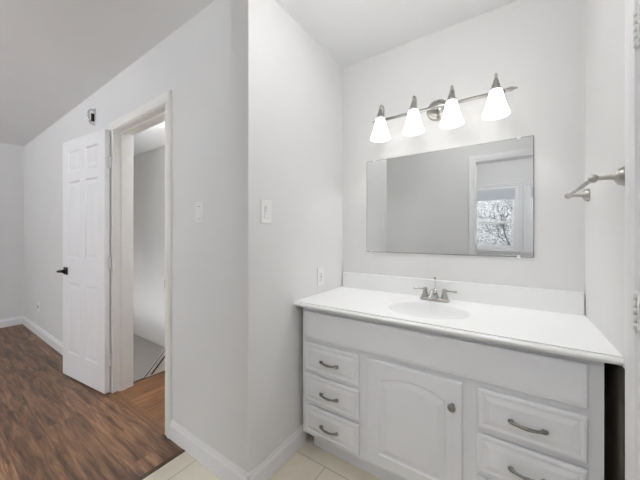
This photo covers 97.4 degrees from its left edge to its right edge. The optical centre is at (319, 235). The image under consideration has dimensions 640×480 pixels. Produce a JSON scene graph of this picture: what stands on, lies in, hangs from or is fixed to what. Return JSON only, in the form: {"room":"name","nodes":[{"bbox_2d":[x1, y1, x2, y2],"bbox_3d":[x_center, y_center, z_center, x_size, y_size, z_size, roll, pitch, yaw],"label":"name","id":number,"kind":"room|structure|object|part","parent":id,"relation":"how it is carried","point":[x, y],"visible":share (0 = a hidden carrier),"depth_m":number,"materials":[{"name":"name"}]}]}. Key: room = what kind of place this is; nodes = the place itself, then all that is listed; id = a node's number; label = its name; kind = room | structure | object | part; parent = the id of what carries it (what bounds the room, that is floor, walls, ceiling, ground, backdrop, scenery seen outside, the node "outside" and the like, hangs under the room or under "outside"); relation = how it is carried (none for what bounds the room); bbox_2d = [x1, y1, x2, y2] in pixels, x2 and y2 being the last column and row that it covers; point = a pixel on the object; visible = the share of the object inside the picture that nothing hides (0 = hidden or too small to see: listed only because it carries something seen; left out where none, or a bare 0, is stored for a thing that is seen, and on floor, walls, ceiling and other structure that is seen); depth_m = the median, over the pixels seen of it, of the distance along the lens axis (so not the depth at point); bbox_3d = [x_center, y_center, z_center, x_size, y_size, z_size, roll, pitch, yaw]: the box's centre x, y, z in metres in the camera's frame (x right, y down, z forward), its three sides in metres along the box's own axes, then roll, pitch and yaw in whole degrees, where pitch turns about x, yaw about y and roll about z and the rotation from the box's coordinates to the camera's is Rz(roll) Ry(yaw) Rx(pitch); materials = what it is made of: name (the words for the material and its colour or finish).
{"room":"bathroom","nodes":[
{"label":"bathroom","id":0,"kind":"room"},
{"bbox_2d":[0,143,23,319],"bbox_3d":[-5.324,0.002,2.168,0.120,2.440,4.218,0,0,34],"label":"wall","id":1,"kind":"structure","parent":0,"point":[11,156],"depth_m":3.77,"materials":[{"name":"paint"}]},
{"bbox_2d":[0,316,21,327],"bbox_3d":[-5.239,1.168,2.174,0.015,0.107,4.083,0,0,34],"label":"baseboard","id":2,"kind":"structure","parent":1,"relation":"attached to","point":[14,321],"depth_m":3.77,"materials":[{"name":"paint"}]},
{"bbox_2d":[0,324,181,479],"bbox_3d":[-3.116,1.272,1.376,4.422,0.100,5.160,0,0,34],"label":"floor","id":3,"kind":"structure","parent":0,"point":[54,425],"depth_m":1.82,"materials":[{"name":"wood"}]},
{"bbox_2d":[110,391,164,435],"bbox_3d":[-1.265,1.217,1.951,0.770,0.009,0.060,0,0,34],"label":"threshold","id":4,"kind":"object","parent":3,"relation":"on","point":[156,425],"visible":0.92,"depth_m":1.92,"materials":[{"name":"brown wood"}]},
{"bbox_2d":[24,0,266,472],"bbox_3d":[-2.226,0.002,2.679,4.662,2.440,0.120,0,0,34],"label":"wall","id":5,"kind":"structure","parent":0,"point":[214,65],"depth_m":1.49,"materials":[{"name":"paint"}]},
{"bbox_2d":[22,316,62,354],"bbox_3d":[-2.866,1.168,3.034,2.965,0.107,0.015,0,0,34],"label":"baseboard","id":6,"kind":"structure","parent":5,"relation":"attached to","point":[45,336],"depth_m":3.25,"materials":[{"name":"paint"}]},
{"bbox_2d":[56,129,118,393],"bbox_3d":[-1.925,0.201,2.302,0.736,2.018,0.168,0,0,29],"label":"door","id":7,"kind":"structure","parent":5,"relation":"in","point":[86,159],"depth_m":2.26,"materials":[{"name":"paint"}]},
{"bbox_3d":[-2.180,0.309,2.385,0.146,0.064,0.068,0,0,34],"label":"lever handle","id":8,"kind":"part","parent":7,"relation":"part of","materials":[{"name":"black metal"}]},
{"bbox_2d":[87,108,95,125],"bbox_3d":[-1.933,-1.002,2.375,0.034,0.147,0.051,0,0,34],"label":"wall bracket","id":9,"kind":"object","parent":5,"relation":"attached to","point":[93,116],"visible":1,"depth_m":2.37,"materials":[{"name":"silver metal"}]},
{"bbox_2d":[109,90,171,438],"bbox_3d":[-1.232,0.174,2.001,0.906,2.094,0.156,0,0,34],"label":"door frame","id":10,"kind":"structure","parent":5,"relation":"attached to","point":[158,110],"depth_m":2.17,"materials":[{"name":"paint"}]},
{"bbox_2d":[196,202,203,223],"bbox_3d":[-0.656,-0.121,1.529,0.072,0.118,0.010,0,0,34],"label":"light switch","id":11,"kind":"object","parent":5,"relation":"attached to","point":[199,205],"visible":1,"depth_m":1.52,"materials":[{"name":"white plastic"}]},
{"bbox_2d":[170,420,250,479],"bbox_3d":[-0.611,1.168,1.496,0.690,0.107,0.015,0,0,34],"label":"baseboard","id":12,"kind":"structure","parent":5,"relation":"attached to","point":[221,466],"depth_m":1.48,"materials":[{"name":"paint"}]},
{"bbox_2d":[133,145,164,346],"bbox_3d":[-1.835,1.101,3.128,4.282,4.640,1.062,0,0,34],"label":"wall","id":13,"kind":"structure","parent":0,"point":[149,166],"depth_m":4.05,"materials":[{"name":"paint"}]},
{"bbox_2d":[133,370,164,382],"bbox_3d":[-1.297,1.435,2.688,0.027,0.434,0.942,0,0,34],"label":"trim","id":14,"kind":"structure","parent":13,"relation":"attached to","point":[164,370],"depth_m":2.38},
{"bbox_2d":[143,349,164,377],"bbox_3d":[-1.281,0.818,2.706,0.033,0.799,0.782,0,0,34],"label":"skirt","id":15,"kind":"object","parent":14,"relation":"on","point":[158,366],"visible":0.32,"depth_m":2.48,"materials":[{"name":"paint"}]},
{"bbox_2d":[133,334,164,380],"bbox_3d":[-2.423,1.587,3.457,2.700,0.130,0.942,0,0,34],"label":"wall","id":16,"kind":"structure","parent":0,"point":[146,352],"depth_m":3.58,"materials":[{"name":"white paint"}]},
{"bbox_2d":[0,0,517,155],"bbox_3d":[-1.985,-1.268,0.604,7.400,0.100,5.400,0,0,34],"label":"ceiling","id":17,"kind":"structure","parent":0,"point":[55,55],"depth_m":1.70,"materials":[{"name":"paint"}]},
{"bbox_2d":[143,434,381,479],"bbox_3d":[-0.037,1.272,1.046,1.806,0.100,1.886,0,0,34],"label":"floor tile","id":18,"kind":"structure","parent":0,"point":[310,461],"depth_m":1.46,"materials":[{"name":"beige tile"}]},
{"bbox_2d":[136,449,184,479],"bbox_3d":[-1.009,1.270,1.244,0.024,0.103,0.878,0,0,34],"label":"trim","id":19,"kind":"structure","parent":18,"relation":"on","point":[157,467],"depth_m":1.49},
{"bbox_2d":[303,308,603,479],"bbox_3d":[0.541,0.812,1.445,1.229,0.818,0.566,0,0,34],"label":"vanity cabinet","id":20,"kind":"object","parent":18,"relation":"on","point":[391,401],"visible":0.98,"depth_m":1.16,"materials":[{"name":"paint"}]},
{"bbox_3d":[0.041,1.023,1.464,0.118,0.017,0.033,0,0,34],"label":"handle","id":21,"kind":"part","parent":20,"relation":"part of","materials":[{"name":"grey metal"}]},
{"bbox_3d":[0.041,0.850,1.464,0.118,0.017,0.033,0,0,34],"label":"handle","id":22,"kind":"part","parent":20,"relation":"part of","materials":[{"name":"grey metal"}]},
{"bbox_3d":[0.041,0.678,1.464,0.118,0.017,0.033,0,0,34],"label":"handle","id":23,"kind":"part","parent":20,"relation":"part of","materials":[{"name":"grey metal"}]},
{"bbox_3d":[0.056,1.017,1.484,0.333,0.149,0.019,0,0,34],"label":"drawer","id":24,"kind":"part","parent":20,"relation":"part of","materials":[{"name":"paint"}]},
{"bbox_3d":[0.056,0.844,1.484,0.333,0.149,0.019,0,0,34],"label":"drawer","id":25,"kind":"part","parent":20,"relation":"part of","materials":[{"name":"paint"}]},
{"bbox_3d":[0.056,0.672,1.484,0.333,0.155,0.019,0,0,34],"label":"drawer","id":26,"kind":"part","parent":20,"relation":"part of","materials":[{"name":"paint"}]},
{"bbox_3d":[0.403,0.843,1.247,0.414,0.497,0.019,0,0,34],"label":"cabinet door","id":27,"kind":"part","parent":20,"relation":"part of","materials":[{"name":"paint"}]},
{"bbox_3d":[0.531,0.694,1.131,0.031,0.031,0.030,0,0,34],"label":"knob","id":28,"kind":"part","parent":20,"relation":"part of","materials":[{"name":"grey metal"}]},
{"bbox_2d":[293,272,624,365],"bbox_3d":[0.544,0.393,1.448,1.298,0.250,0.562,0,0,34],"label":"countertop","id":29,"kind":"structure","parent":20,"relation":"on","point":[545,320],"depth_m":1.37,"materials":[{"name":"stone"}]},
{"bbox_2d":[389,302,469,319],"bbox_3d":[0.538,0.447,1.413,0.380,0.142,0.316,0,0,34],"label":"sink basin","id":30,"kind":"object","parent":29,"relation":"in","point":[425,310],"depth_m":1.53,"materials":[{"name":"white ceramic"}]},
{"bbox_2d":[413,276,456,302],"bbox_3d":[0.651,0.304,1.596,0.168,0.136,0.176,0,0,-12],"label":"faucet","id":31,"kind":"object","parent":29,"relation":"on","point":[433,294],"visible":1,"depth_m":1.57,"materials":[{"name":"silver metal"}]},
{"bbox_3d":[0.593,0.328,1.641,0.085,0.058,0.042,0,0,34],"label":"handle","id":32,"kind":"part","parent":31,"relation":"part of","materials":[{"name":"silver metal"}]},
{"bbox_3d":[0.626,0.329,1.560,0.048,0.055,0.137,0,0,34],"label":"spout","id":33,"kind":"part","parent":31,"relation":"part of","materials":[{"name":"silver metal"}]},
{"bbox_3d":[0.654,0.363,1.600,0.158,0.018,0.054,0,0,34],"label":"plate","id":34,"kind":"part","parent":31,"relation":"part of","materials":[{"name":"silver metal"}]},
{"bbox_3d":[0.715,0.328,1.558,0.085,0.058,0.042,0,0,34],"label":"handle","id":35,"kind":"part","parent":31,"relation":"part of","materials":[{"name":"silver metal"}]},
{"bbox_3d":[0.748,1.016,1.012,0.319,0.148,0.019,0,0,34],"label":"drawer","id":36,"kind":"part","parent":20,"relation":"part of","materials":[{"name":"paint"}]},
{"bbox_3d":[0.734,0.855,0.991,0.118,0.017,0.033,0,0,34],"label":"handle","id":37,"kind":"part","parent":20,"relation":"part of","materials":[{"name":"grey metal"}]},
{"bbox_3d":[0.734,0.681,0.991,0.118,0.017,0.033,0,0,34],"label":"handle","id":38,"kind":"part","parent":20,"relation":"part of","materials":[{"name":"grey metal"}]},
{"bbox_3d":[0.748,0.847,1.012,0.319,0.149,0.019,0,0,34],"label":"drawer","id":39,"kind":"part","parent":20,"relation":"part of","materials":[{"name":"paint"}]},
{"bbox_3d":[0.748,0.673,1.012,0.319,0.153,0.019,0,0,34],"label":"drawer","id":40,"kind":"part","parent":20,"relation":"part of","materials":[{"name":"paint"}]},
{"bbox_2d":[267,0,342,455],"bbox_3d":[-0.100,0.002,1.766,0.120,2.440,0.768,0,0,34],"label":"wall","id":41,"kind":"structure","parent":0,"point":[305,83],"depth_m":1.59,"materials":[{"name":"paint"}]},
{"bbox_2d":[261,199,270,223],"bbox_3d":[-0.266,-0.117,1.404,0.014,0.118,0.072,0,0,34],"label":"light switch","id":42,"kind":"object","parent":41,"relation":"attached to","point":[265,204],"visible":1,"depth_m":1.40,"materials":[{"name":"white plastic"}]},
{"bbox_2d":[246,424,305,479],"bbox_3d":[-0.212,1.168,1.482,0.015,0.107,0.442,0,0,34],"label":"baseboard","id":43,"kind":"structure","parent":41,"relation":"attached to","point":[278,457],"depth_m":1.47,"materials":[{"name":"paint"}]},
{"bbox_2d":[317,267,323,285],"bbox_3d":[0.006,0.267,1.805,0.010,0.118,0.072,0,0,34],"label":"wall outlet","id":44,"kind":"object","parent":41,"relation":"attached to","point":[320,271],"visible":1,"depth_m":1.80,"materials":[{"name":"white plastic"}]},
{"bbox_2d":[319,271,322,281],"bbox_3d":[0.007,0.267,1.804,0.004,0.066,0.033,0,0,34],"label":"receptacle","id":45,"kind":"object","parent":44,"relation":"attached to","point":[320,272],"depth_m":1.80,"materials":[{"name":"grey plastic"}]},
{"bbox_2d":[343,0,584,292],"bbox_3d":[0.737,0.002,1.732,1.541,2.440,0.120,0,0,34],"label":"wall","id":46,"kind":"structure","parent":0,"point":[536,47],"depth_m":1.52,"materials":[{"name":"paint"}]},
{"bbox_2d":[370,73,517,141],"bbox_3d":[0.650,-0.699,1.590,0.768,0.219,0.212,0,0,34],"label":"vanity light","id":47,"kind":"object","parent":46,"relation":"attached to","point":[448,112],"visible":1,"depth_m":1.54,"materials":[{"name":"white glass"}]},
{"bbox_3d":[0.371,-0.652,1.725,0.120,0.126,0.120,0,0,34],"label":"lamp shade","id":48,"kind":"part","parent":47,"relation":"part of","materials":[{"name":"white glass"}]},
{"bbox_3d":[0.388,-0.761,1.750,0.024,0.096,0.073,0,0,34],"label":"scroll arm","id":49,"kind":"part","parent":47,"relation":"part of","materials":[{"name":"silver metal"}]},
{"bbox_3d":[0.537,-0.652,1.612,0.120,0.126,0.120,0,0,34],"label":"lamp shade","id":50,"kind":"part","parent":47,"relation":"part of","materials":[{"name":"white glass"}]},
{"bbox_3d":[0.698,-0.747,1.669,0.124,0.124,0.027,0,0,34],"label":"wall plate","id":51,"kind":"part","parent":47,"relation":"part of","materials":[{"name":"silver metal"}]},
{"bbox_3d":[0.702,-0.652,1.499,0.120,0.126,0.120,0,0,34],"label":"lamp shade","id":52,"kind":"part","parent":47,"relation":"part of","materials":[{"name":"white glass"}]},
{"bbox_3d":[0.868,-0.652,1.386,0.120,0.126,0.120,0,0,34],"label":"lamp shade","id":53,"kind":"part","parent":47,"relation":"part of","materials":[{"name":"white glass"}]},
{"bbox_2d":[367,135,533,257],"bbox_3d":[0.702,-0.195,1.677,0.919,0.631,0.009,0,0,34],"label":"wall mirror","id":54,"kind":"object","parent":46,"relation":"attached to","point":[478,199],"visible":1,"depth_m":1.62,"materials":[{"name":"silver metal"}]},
{"bbox_2d":[343,272,584,314],"bbox_3d":[0.701,0.321,1.670,1.283,0.107,0.020,0,0,34],"label":"backsplash","id":55,"kind":"structure","parent":46,"relation":"attached to","point":[569,302],"depth_m":1.53,"materials":[{"name":"stone"}]},
{"bbox_2d":[585,0,624,368],"bbox_3d":[0.792,0.002,0.552,0.120,2.440,1.766,0,0,34],"label":"wall","id":56,"kind":"structure","parent":0,"point":[604,19],"depth_m":1.03,"materials":[{"name":"paint"}]},
{"bbox_2d":[564,166,624,200],"bbox_3d":[1.023,-0.178,1.072,0.083,0.058,0.534,0,0,34],"label":"towel bar","id":57,"kind":"object","parent":56,"relation":"attached to","point":[618,176],"visible":0.98,"depth_m":0.88,"materials":[{"name":"silver metal"}]},
{"bbox_2d":[604,363,624,479],"bbox_3d":[1.066,0.814,1.093,0.037,0.815,0.564,0,0,34],"label":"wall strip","id":58,"kind":"object","parent":56,"relation":"attached to","point":[614,375],"visible":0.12,"depth_m":0.93,"materials":[{"name":"black"}]},
{"bbox_2d":[625,0,639,479],"bbox_3d":[0.694,0.181,0.423,0.140,2.080,0.820,0,0,34],"label":"door frame","id":59,"kind":"structure","parent":56,"relation":"attached to","point":[632,56],"depth_m":0.77,"materials":[{"name":"paint"}]},
{"bbox_2d":[633,5,639,331],"bbox_3d":[0.665,0.201,0.451,0.053,2.018,0.709,0,0,34],"label":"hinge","id":60,"kind":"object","parent":56,"relation":"in","point":[636,13],"depth_m":0.74,"materials":[{"name":"paint"}]}
]}

